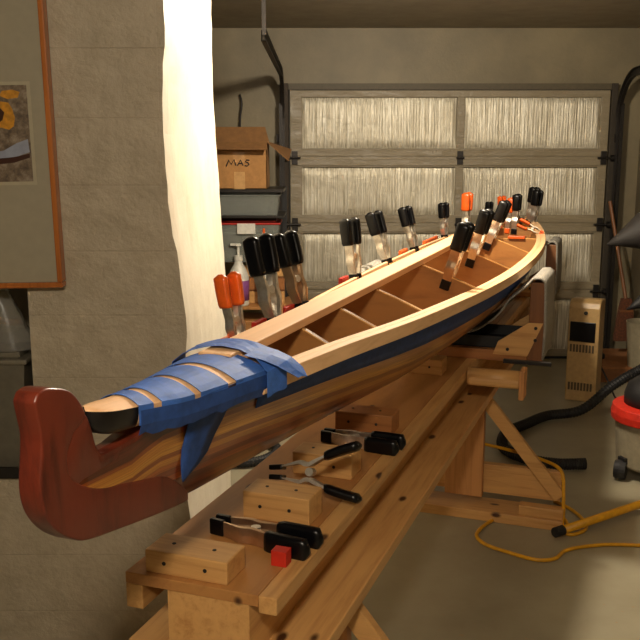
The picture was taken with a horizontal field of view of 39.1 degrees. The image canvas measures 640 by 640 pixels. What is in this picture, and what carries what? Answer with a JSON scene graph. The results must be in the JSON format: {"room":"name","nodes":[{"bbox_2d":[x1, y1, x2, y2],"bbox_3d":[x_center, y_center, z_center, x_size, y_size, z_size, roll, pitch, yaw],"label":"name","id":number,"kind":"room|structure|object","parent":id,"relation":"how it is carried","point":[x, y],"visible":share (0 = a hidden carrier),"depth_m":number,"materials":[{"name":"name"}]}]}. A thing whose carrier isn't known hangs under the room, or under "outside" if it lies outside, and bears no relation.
{"room":"garage workshop","nodes":[
{"label":"garage workshop","id":0,"kind":"room"},
{"bbox_2d":[0,350,32,466],"bbox_3d":[-1.200,0.275,3.038,0.540,0.400,0.320,0,11,0],"label":"storage tote","id":1,"kind":"object","parent":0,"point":[16,373],"visible":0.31,"depth_m":2.89,"materials":[{"name":"grey plastic"}]},
{"bbox_2d":[0,289,30,351],"bbox_3d":[-1.024,-0.004,2.913,0.221,0.190,0.123,0,11,0],"label":"plastic bag","id":2,"kind":"object","parent":1,"relation":"on","point":[14,329],"visible":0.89,"depth_m":2.88,"materials":[{"name":"beige"}]},
{"bbox_2d":[0,0,172,639],"bbox_3d":[-1.390,-0.251,3.389,1.820,2.500,1.250,0,11,0],"label":"wall","id":3,"kind":"structure","parent":0,"point":[102,333],"depth_m":2.79,"materials":[{"name":"beige paint"}]},
{"bbox_2d":[0,467,18,478],"bbox_3d":[-1.605,0.490,2.889,1.390,0.035,0.015,0,11,0],"label":"trim","id":4,"kind":"structure","parent":3,"relation":"attached to","point":[5,472],"depth_m":2.88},
{"bbox_2d":[0,0,65,288],"bbox_3d":[-1.207,-0.651,2.651,0.832,1.133,0.042,-1,11,0],"label":"framed picture","id":5,"kind":"object","parent":3,"relation":"attached to","point":[31,233],"visible":1,"depth_m":2.68},
{"bbox_2d":[0,85,32,181],"bbox_3d":[-1.180,-0.547,2.666,0.646,0.290,0.002,0,11,0],"label":"photograph","id":6,"kind":"object","parent":5,"relation":"attached to","point":[16,101],"depth_m":2.66},
{"bbox_2d":[155,0,230,532],"bbox_3d":[-0.445,-0.252,3.391,0.080,2.500,1.250,0,11,0],"label":"curtain","id":7,"kind":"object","parent":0,"point":[193,247],"depth_m":3.05,"materials":[{"name":"white fabric"}]},
{"bbox_2d":[211,0,639,27],"bbox_3d":[0.000,-1.475,2.871,6.400,0.100,8.600,0,11,0],"label":"ceiling","id":8,"kind":"structure","parent":0,"point":[224,13],"depth_m":5.88,"materials":[{"name":"grey paint"}]},
{"bbox_2d":[261,0,284,233],"bbox_3d":[-0.294,-0.704,5.716,0.062,2.500,2.290,0,11,0],"label":"door track","id":9,"kind":"object","parent":8,"relation":"hanging from","point":[266,41],"visible":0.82,"depth_m":6.53,"materials":[{"name":"black metal"}]},
{"bbox_2d":[603,65,639,347],"bbox_3d":[2.234,-0.704,5.716,0.062,2.500,2.290,0,11,0],"label":"door track","id":10,"kind":"object","parent":8,"relation":"hanging from","point":[618,137],"visible":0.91,"depth_m":6.76,"materials":[{"name":"black metal"}]},
{"bbox_2d":[212,28,639,347],"bbox_3d":[0.000,-0.957,7.021,6.400,2.500,0.250,0,11,0],"label":"wall","id":11,"kind":"structure","parent":0,"point":[241,64],"depth_m":6.71,"materials":[{"name":"paint"}]},
{"bbox_2d":[239,94,242,126],"bbox_3d":[-0.593,-1.453,6.762,0.031,0.472,0.027,0,11,0],"label":"cable","id":12,"kind":"object","parent":11,"relation":"attached to","point":[240,97],"visible":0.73,"depth_m":6.73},
{"bbox_2d":[280,83,289,295],"bbox_3d":[-0.268,-0.731,6.902,0.065,2.100,0.070,0,11,0],"label":"trim","id":13,"kind":"structure","parent":11,"relation":"attached to","point":[286,91],"depth_m":6.74,"materials":[{"name":"metal"}]},
{"bbox_2d":[285,90,614,358],"bbox_3d":[0.970,-0.702,6.886,2.474,2.050,0.104,0,11,0],"label":"door","id":14,"kind":"structure","parent":11,"relation":"in","point":[355,153],"depth_m":6.80,"materials":[{"name":"paint"}]},
{"bbox_2d":[288,83,611,89],"bbox_3d":[0.970,-1.741,6.716,2.460,0.045,0.050,0,11,0],"label":"trim","id":15,"kind":"structure","parent":11,"relation":"attached to","point":[291,86],"depth_m":6.69,"materials":[{"name":"grey wood"}]},
{"bbox_2d":[599,83,618,298],"bbox_3d":[2.192,-0.731,6.902,0.045,2.100,0.070,0,11,0],"label":"trim","id":16,"kind":"structure","parent":11,"relation":"attached to","point":[614,92],"depth_m":6.82,"materials":[{"name":"grey metal"}]},
{"bbox_2d":[231,359,639,639],"bbox_3d":[0.000,1.077,3.367,6.400,0.100,8.600,0,11,0],"label":"floor","id":17,"kind":"structure","parent":0,"point":[439,583],"depth_m":3.62,"materials":[{"name":"paint"}]},
{"bbox_2d":[219,186,292,309],"bbox_3d":[-0.440,-0.211,6.143,0.610,1.370,0.430,0,11,0],"label":"shelf unit","id":18,"kind":"object","parent":17,"relation":"on","point":[282,214],"visible":0.07,"depth_m":5.95,"materials":[{"name":"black metal"}]},
{"bbox_2d":[230,243,248,306],"bbox_3d":[-0.540,-0.301,5.972,0.137,0.413,0.137,0,11,0],"label":"pump bottle","id":19,"kind":"object","parent":18,"relation":"on","point":[238,266],"visible":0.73,"depth_m":5.93,"materials":[{"name":"white plastic"}]},
{"bbox_2d":[235,312,264,329],"bbox_3d":[-0.415,0.148,6.182,0.570,0.350,0.320,0,11,0],"label":"wooden box","id":20,"kind":"object","parent":18,"relation":"on","point":[249,317],"visible":0.03,"depth_m":6.12,"materials":[{"name":"brown wood"}]},
{"bbox_2d":[219,192,281,214],"bbox_3d":[-0.485,-0.782,6.001,0.450,0.145,0.340,0,11,0],"label":"storage box","id":21,"kind":"object","parent":18,"relation":"on","point":[231,203],"visible":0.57,"depth_m":5.85,"materials":[{"name":"grey plastic"}]},
{"bbox_2d":[221,218,281,261],"bbox_3d":[-0.485,-0.543,6.084,0.450,0.275,0.328,0,11,0],"label":"storage box","id":22,"kind":"object","parent":18,"relation":"on","point":[234,230],"visible":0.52,"depth_m":5.94,"materials":[{"name":"grey plastic"}]},
{"bbox_2d":[216,127,291,188],"bbox_3d":[-0.456,-1.071,5.925,0.528,0.401,0.443,0,11,0],"label":"carton","id":23,"kind":"object","parent":18,"relation":"on","point":[242,152],"visible":0.88,"depth_m":5.82,"materials":[{"name":"brown cardboard"}]},
{"bbox_2d":[244,265,284,302],"bbox_3d":[-0.405,-0.255,6.144,0.330,0.255,0.120,0,11,0],"label":"wooden crate","id":24,"kind":"object","parent":18,"relation":"on","point":[253,296],"visible":0.2,"depth_m":6.09,"materials":[{"name":"brown wood"}]},
{"bbox_2d":[235,443,280,467],"bbox_3d":[-0.369,0.710,4.839,0.309,0.050,0.447,6,13,29],"label":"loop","id":25,"kind":"object","parent":17,"relation":"on","point":[254,461],"visible":0.25,"depth_m":4.68,"materials":[{"name":"grey metal"}]},
{"bbox_2d":[338,603,388,639],"bbox_3d":[-0.073,0.935,2.318,1.041,0.580,0.170,4,12,20],"label":"trestle","id":26,"kind":"object","parent":17,"relation":"on","point":[362,624],"visible":0.02,"depth_m":2.19,"materials":[{"name":"brown wood"}]},
{"bbox_2d":[420,398,565,529],"bbox_3d":[0.590,0.587,4.107,1.041,0.580,0.170,4,12,20],"label":"trestle","id":27,"kind":"object","parent":17,"relation":"on","point":[465,480],"visible":0.37,"depth_m":4.03,"materials":[{"name":"brown wood"}]},
{"bbox_2d":[126,280,529,639],"bbox_3d":[0.557,0.228,3.936,0.405,0.190,4.540,4,12,20],"label":"workbench","id":28,"kind":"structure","parent":27,"relation":"on","point":[316,597],"depth_m":2.27,"materials":[{"name":"brown wood"}]},
{"bbox_2d":[145,533,244,584],"bbox_3d":[-0.263,0.502,1.897,0.190,0.051,0.091,4,12,20],"label":"wooden block","id":29,"kind":"object","parent":28,"relation":"on","point":[200,559],"visible":1,"depth_m":1.87,"materials":[{"name":"brown wood"}]},
{"bbox_2d":[210,513,323,560],"bbox_3d":[-0.127,0.482,2.026,0.267,0.051,0.092,6,12,26],"label":"clamp","id":30,"kind":"object","parent":28,"relation":"on","point":[245,530],"visible":0.97,"depth_m":2.01,"materials":[{"name":"metal"}]},
{"bbox_2d":[271,545,290,567],"bbox_3d":[-0.083,0.505,1.924,0.035,0.034,0.030,4,12,20],"label":"pad","id":31,"kind":"object","parent":28,"relation":"on","point":[280,555],"visible":1,"depth_m":1.91,"materials":[{"name":"red plastic"}]},
{"bbox_2d":[243,478,321,524],"bbox_3d":[-0.090,0.439,2.173,0.170,0.069,0.091,4,12,20],"label":"wooden block","id":32,"kind":"object","parent":28,"relation":"on","point":[264,499],"visible":0.94,"depth_m":2.14,"materials":[{"name":"brown wood"}]},
{"bbox_2d":[269,441,361,503],"bbox_3d":[-0.005,0.371,2.277,0.251,0.152,0.092,4,12,22],"label":"clamp","id":33,"kind":"object","parent":28,"relation":"on","point":[355,446],"visible":1,"depth_m":2.25,"materials":[{"name":"metal"}]},
{"bbox_2d":[293,442,360,479],"bbox_3d":[0.019,0.384,2.469,0.170,0.063,0.091,4,12,20],"label":"wooden block","id":34,"kind":"object","parent":28,"relation":"on","point":[347,466],"visible":0.66,"depth_m":2.43,"materials":[{"name":"brown wood"}]},
{"bbox_2d":[321,428,405,455],"bbox_3d":[0.124,0.357,2.672,0.254,0.049,0.088,5,12,24],"label":"clamp","id":35,"kind":"object","parent":28,"relation":"on","point":[378,442],"visible":0.91,"depth_m":2.65,"materials":[{"name":"metal"}]},
{"bbox_2d":[335,404,398,432],"bbox_3d":[0.149,0.312,2.840,0.185,0.063,0.091,4,12,20],"label":"wooden block","id":36,"kind":"object","parent":28,"relation":"on","point":[362,418],"visible":0.84,"depth_m":2.81,"materials":[{"name":"brown wood"}]},
{"bbox_2d":[409,355,446,374],"bbox_3d":[0.416,0.173,3.560,0.155,0.061,0.091,4,12,20],"label":"wooden block","id":37,"kind":"object","parent":28,"relation":"on","point":[436,365],"visible":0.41,"depth_m":3.51,"materials":[{"name":"brown wood"}]},
{"bbox_2d":[348,259,554,360],"bbox_3d":[0.574,-0.051,3.939,0.846,0.356,0.364,4,12,20],"label":"cradle","id":38,"kind":"object","parent":28,"relation":"on","point":[532,341],"visible":0.44,"depth_m":3.70,"materials":[{"name":"brown wood"}]},
{"bbox_2d":[13,216,545,540],"bbox_3d":[0.475,-0.146,3.604,0.612,0.429,5.076,4,12,20],"label":"wooden boat","id":39,"kind":"object","parent":38,"relation":"on","point":[174,431],"visible":0.88,"depth_m":1.78,"materials":[{"name":"brown wood"}]},
{"bbox_2d":[213,271,245,337],"bbox_3d":[-0.208,-0.015,2.121,0.060,0.195,0.067,8,14,36],"label":"clamp","id":40,"kind":"object","parent":39,"relation":"attached to","point":[229,291],"visible":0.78,"depth_m":2.11,"materials":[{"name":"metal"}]},
{"bbox_2d":[251,318,266,327],"bbox_3d":[-0.160,0.017,2.373,0.014,0.034,0.070,4,12,20],"label":"pad","id":41,"kind":"object","parent":39,"relation":"attached to","point":[261,320],"visible":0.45,"depth_m":2.35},
{"bbox_2d":[242,233,281,320],"bbox_3d":[-0.148,-0.100,2.417,0.090,0.264,0.092,8,14,36],"label":"clamp","id":42,"kind":"object","parent":39,"relation":"attached to","point":[261,254],"visible":0.84,"depth_m":2.41,"materials":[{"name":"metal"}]},
{"bbox_2d":[283,304,294,312],"bbox_3d":[-0.094,-0.026,2.654,0.014,0.034,0.070,4,12,20],"label":"pad","id":43,"kind":"object","parent":39,"relation":"attached to","point":[288,307],"visible":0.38,"depth_m":2.64,"materials":[{"name":"red plastic"}]},
{"bbox_2d":[274,230,308,307],"bbox_3d":[-0.086,-0.140,2.699,0.101,0.254,0.090,8,14,35],"label":"clamp","id":44,"kind":"object","parent":39,"relation":"attached to","point":[289,250],"visible":0.8,"depth_m":2.70,"materials":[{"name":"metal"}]},
{"bbox_2d":[338,275,348,284],"bbox_3d":[0.088,-0.144,3.355,0.014,0.034,0.080,4,12,20],"label":"pad","id":45,"kind":"object","parent":39,"relation":"attached to","point":[344,278],"visible":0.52,"depth_m":3.33,"materials":[{"name":"red plastic"}]},
{"bbox_2d":[339,217,361,278],"bbox_3d":[0.120,-0.264,3.426,0.068,0.251,0.086,8,14,36],"label":"clamp","id":46,"kind":"object","parent":39,"relation":"attached to","point":[350,229],"visible":0.94,"depth_m":3.42,"materials":[{"name":"metal"}]},
{"bbox_2d":[365,210,392,264],"bbox_3d":[0.259,-0.351,3.917,0.107,0.248,0.089,8,14,35],"label":"clamp","id":47,"kind":"object","parent":39,"relation":"attached to","point":[375,221],"visible":0.95,"depth_m":3.91,"materials":[{"name":"metal"}]},
{"bbox_2d":[398,248,407,255],"bbox_3d":[0.396,-0.319,4.291,0.014,0.034,0.120,4,12,20],"label":"pad","id":48,"kind":"object","parent":39,"relation":"attached to","point":[404,250],"visible":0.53,"depth_m":4.27,"materials":[{"name":"orange plastic"}]},
{"bbox_2d":[397,205,418,252],"bbox_3d":[0.432,-0.438,4.379,0.093,0.234,0.083,8,14,35],"label":"clamp","id":49,"kind":"object","parent":39,"relation":"attached to","point":[406,214],"visible":0.94,"depth_m":4.37,"materials":[{"name":"metal"}]},
{"bbox_2d":[422,236,437,244],"bbox_3d":[0.582,-0.413,4.745,0.014,0.034,0.300,4,12,20],"label":"pad","id":50,"kind":"object","parent":39,"relation":"attached to","point":[434,237],"visible":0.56,"depth_m":4.71,"materials":[{"name":"orange plastic"}]},
{"bbox_2d":[438,202,448,237],"bbox_3d":[0.670,-0.536,4.884,0.043,0.204,0.070,8,14,36],"label":"clamp","id":51,"kind":"object","parent":39,"relation":"attached to","point":[443,208],"visible":0.97,"depth_m":4.87,"materials":[{"name":"metal"}]},
{"bbox_2d":[439,221,474,290],"bbox_3d":[0.486,-0.227,3.200,0.111,0.251,0.088,5,12,25],"label":"clamp","id":52,"kind":"object","parent":39,"relation":"attached to","point":[463,233],"visible":1,"depth_m":3.18,"materials":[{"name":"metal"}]},
{"bbox_2d":[461,192,472,221],"bbox_3d":[0.848,-0.610,5.205,0.049,0.254,0.088,7,13,26],"label":"clamp","id":53,"kind":"object","parent":39,"relation":"attached to","point":[467,198],"visible":0.6,"depth_m":5.17,"materials":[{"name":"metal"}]},
{"bbox_2d":[465,208,494,267],"bbox_3d":[0.666,-0.341,3.762,0.107,0.252,0.088,5,12,25],"label":"clamp","id":54,"kind":"object","parent":39,"relation":"attached to","point":[485,216],"visible":0.98,"depth_m":3.74,"materials":[{"name":"metal"}]},
{"bbox_2d":[485,201,493,209],"bbox_3d":[1.037,-0.648,5.529,0.054,0.159,0.033,-10,15,-42],"label":"clamp","id":55,"kind":"object","parent":39,"relation":"attached to","point":[489,205],"visible":0.29,"depth_m":5.51,"materials":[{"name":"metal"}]},
{"bbox_2d":[482,200,511,250],"bbox_3d":[0.850,-0.453,4.323,0.124,0.247,0.088,5,12,25],"label":"clamp","id":56,"kind":"object","parent":39,"relation":"attached to","point":[503,208],"visible":1,"depth_m":4.30,"materials":[{"name":"metal"}]},
{"bbox_2d":[497,196,506,223],"bbox_3d":[1.159,-0.702,5.732,0.062,0.180,0.042,-10,15,-42],"label":"clamp","id":57,"kind":"object","parent":39,"relation":"attached to","point":[499,198],"visible":0.25,"depth_m":5.71,"materials":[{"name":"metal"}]},
{"bbox_2d":[504,197,512,233],"bbox_3d":[1.145,-0.630,5.423,0.056,0.217,0.074,5,12,25],"label":"clamp","id":58,"kind":"object","parent":39,"relation":"attached to","point":[509,216],"visible":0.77,"depth_m":5.41,"materials":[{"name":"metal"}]},
{"bbox_2d":[508,235,525,238],"bbox_3d":[1.069,-0.450,4.889,0.090,0.012,0.050,4,12,20],"label":"pad","id":59,"kind":"object","parent":39,"relation":"attached to","point":[509,236],"visible":1,"depth_m":4.87,"materials":[{"name":"orange plastic"}]},
{"bbox_2d":[511,194,522,233],"bbox_3d":[1.180,-0.637,5.409,0.052,0.242,0.083,5,12,25],"label":"clamp","id":60,"kind":"object","parent":39,"relation":"attached to","point":[517,198],"visible":1,"depth_m":5.39,"materials":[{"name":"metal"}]},
{"bbox_2d":[517,218,543,233],"bbox_3d":[1.175,-0.519,5.026,0.152,0.096,0.046,4,12,19],"label":"clamp","id":61,"kind":"object","parent":39,"relation":"attached to","point":[521,219],"visible":0.97,"depth_m":5.02,"materials":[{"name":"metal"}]},
{"bbox_2d":[526,187,540,220],"bbox_3d":[1.352,-0.726,5.724,0.066,0.244,0.084,9,14,40],"label":"clamp","id":62,"kind":"object","parent":39,"relation":"attached to","point":[531,189],"visible":0.33,"depth_m":5.70,"materials":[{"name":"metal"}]},
{"bbox_2d":[529,190,543,226],"bbox_3d":[1.336,-0.688,5.564,0.064,0.236,0.081,9,14,40],"label":"clamp","id":63,"kind":"object","parent":39,"relation":"attached to","point":[537,195],"visible":0.85,"depth_m":5.55,"materials":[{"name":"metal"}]},
{"bbox_2d":[451,324,521,347],"bbox_3d":[0.744,0.067,3.901,0.300,0.050,0.260,4,12,20],"label":"tray","id":64,"kind":"object","parent":38,"relation":"on","point":[488,335],"visible":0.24,"depth_m":3.82,"materials":[{"name":"black plastic"}]},
{"bbox_2d":[467,367,526,400],"bbox_3d":[0.699,0.242,3.561,0.225,0.115,0.090,4,12,20],"label":"cross beam","id":65,"kind":"structure","parent":28,"relation":"attached to","point":[488,377],"depth_m":3.53,"materials":[{"name":"brown wood"}]},
{"bbox_2d":[503,358,551,366],"bbox_3d":[0.833,0.171,3.617,0.190,0.016,0.020,4,12,20],"label":"bar","id":66,"kind":"object","parent":65,"relation":"on","point":[510,361],"visible":1,"depth_m":3.61,"materials":[{"name":"black metal"}]},
{"bbox_2d":[510,237,561,296],"bbox_3d":[1.132,-0.333,5.444,0.616,0.336,0.304,4,12,20],"label":"cradle","id":67,"kind":"object","parent":28,"relation":"on","point":[554,249],"visible":0.2,"depth_m":5.26,"materials":[{"name":"grey fabric"}]},
{"bbox_2d":[485,443,587,535],"bbox_3d":[0.998,0.739,4.146,0.254,0.270,0.636,-8,13,-34],"label":"extension cord","id":68,"kind":"object","parent":27,"relation":"hanging from","point":[562,504],"visible":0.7,"depth_m":3.97,"materials":[{"name":"yellow rubber"}]},
{"bbox_2d":[475,518,639,561],"bbox_3d":[1.054,0.937,3.786,0.751,0.016,0.518,9,14,39],"label":"extension cord","id":69,"kind":"object","parent":17,"relation":"on","point":[490,521],"visible":0.7,"depth_m":3.74,"materials":[{"name":"yellow rubber"}]},
{"bbox_2d":[496,364,639,469],"bbox_3d":[1.518,0.407,5.100,1.099,0.550,1.090,0,11,0],"label":"hose","id":70,"kind":"object","parent":17,"relation":"on","point":[576,463],"visible":0.76,"depth_m":5.43,"materials":[{"name":"black plastic"}]},
{"bbox_2d":[565,297,605,401],"bbox_3d":[1.742,0.188,5.919,0.196,0.672,0.212,5,12,25],"label":"space heater","id":71,"kind":"object","parent":17,"relation":"on","point":[586,315],"visible":0.95,"depth_m":5.83,"materials":[{"name":"beige metal"}]},
{"bbox_2d":[568,382,591,391],"bbox_3d":[1.697,0.436,5.881,0.152,0.050,0.006,5,12,25],"label":"vent","id":72,"kind":"object","parent":71,"relation":"attached to","point":[572,386],"depth_m":5.88,"materials":[{"name":"plastic"}]},
{"bbox_2d":[570,344,593,353],"bbox_3d":[1.697,0.185,5.833,0.152,0.050,0.006,5,12,25],"label":"vent","id":73,"kind":"object","parent":71,"relation":"attached to","point":[574,348],"depth_m":5.83,"materials":[{"name":"beige plastic"}]},
{"bbox_2d":[601,367,616,397],"bbox_3d":[1.937,0.406,5.887,0.095,0.255,0.418,-6,13,-28],"label":"power cord","id":74,"kind":"object","parent":71,"relation":"attached to","point":[601,367],"visible":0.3,"depth_m":6.00,"materials":[{"name":"black rubber"}]},
{"bbox_2d":[551,500,639,537],"bbox_3d":[1.399,0.850,4.070,0.964,0.044,0.045,-7,13,-32],"label":"pole","id":75,"kind":"object","parent":17,"relation":"on","point":[561,530],"visible":1,"depth_m":3.92,"materials":[{"name":"yellow wood"}]},
{"bbox_2d":[601,348,631,381],"bbox_3d":[2.160,0.331,6.661,0.480,0.108,0.610,0,11,0],"label":"cardboard box","id":76,"kind":"object","parent":17,"relation":"on","point":[614,364],"visible":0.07,"depth_m":6.47,"materials":[{"name":"brown cardboard"}]},
{"bbox_2d":[608,201,633,340],"bbox_3d":[2.244,-0.366,6.697,0.154,1.024,0.263,-2,11,-10],"label":"broom","id":77,"kind":"object","parent":76,"relation":"on","point":[620,330],"visible":0.82,"depth_m":6.66,"materials":[{"name":"brown wood"}]},
{"bbox_2d":[626,318,639,367],"bbox_3d":[2.290,0.169,6.369,0.256,0.322,0.256,0,11,0],"label":"plastic bucket","id":78,"kind":"object","parent":76,"relation":"on","point":[633,324],"visible":0.98,"depth_m":6.32,"materials":[{"name":"beige plastic"}]},
{"bbox_2d":[607,212,639,309],"bbox_3d":[1.810,-0.033,5.015,0.429,1.450,0.302,4,12,22],"label":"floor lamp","id":79,"kind":"object","parent":17,"relation":"on","point":[629,236],"visible":0.93,"depth_m":4.86,"materials":[{"name":"black metal"}]},
{"bbox_2d":[611,375,639,479],"bbox_3d":[1.693,0.536,4.538,0.464,0.514,0.476,0,11,0],"label":"shop vacuum","id":80,"kind":"object","parent":17,"relation":"on","point":[625,409],"visible":1,"depth_m":4.47,"materials":[{"name":"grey plastic"}]},
{"bbox_2d":[615,420,639,472],"bbox_3d":[1.700,0.611,4.560,0.410,0.250,0.410,0,11,0],"label":"canister","id":81,"kind":"object","parent":80,"relation":"on","point":[627,432],"depth_m":4.47,"materials":[{"name":"beige plastic"}]},
{"bbox_2d":[626,141,639,347],"bbox_3d":[2.510,-0.156,2.898,0.180,2.500,8.150,0,11,0],"label":"wall","id":82,"kind":"structure","parent":0,"point":[634,292],"depth_m":6.88,"materials":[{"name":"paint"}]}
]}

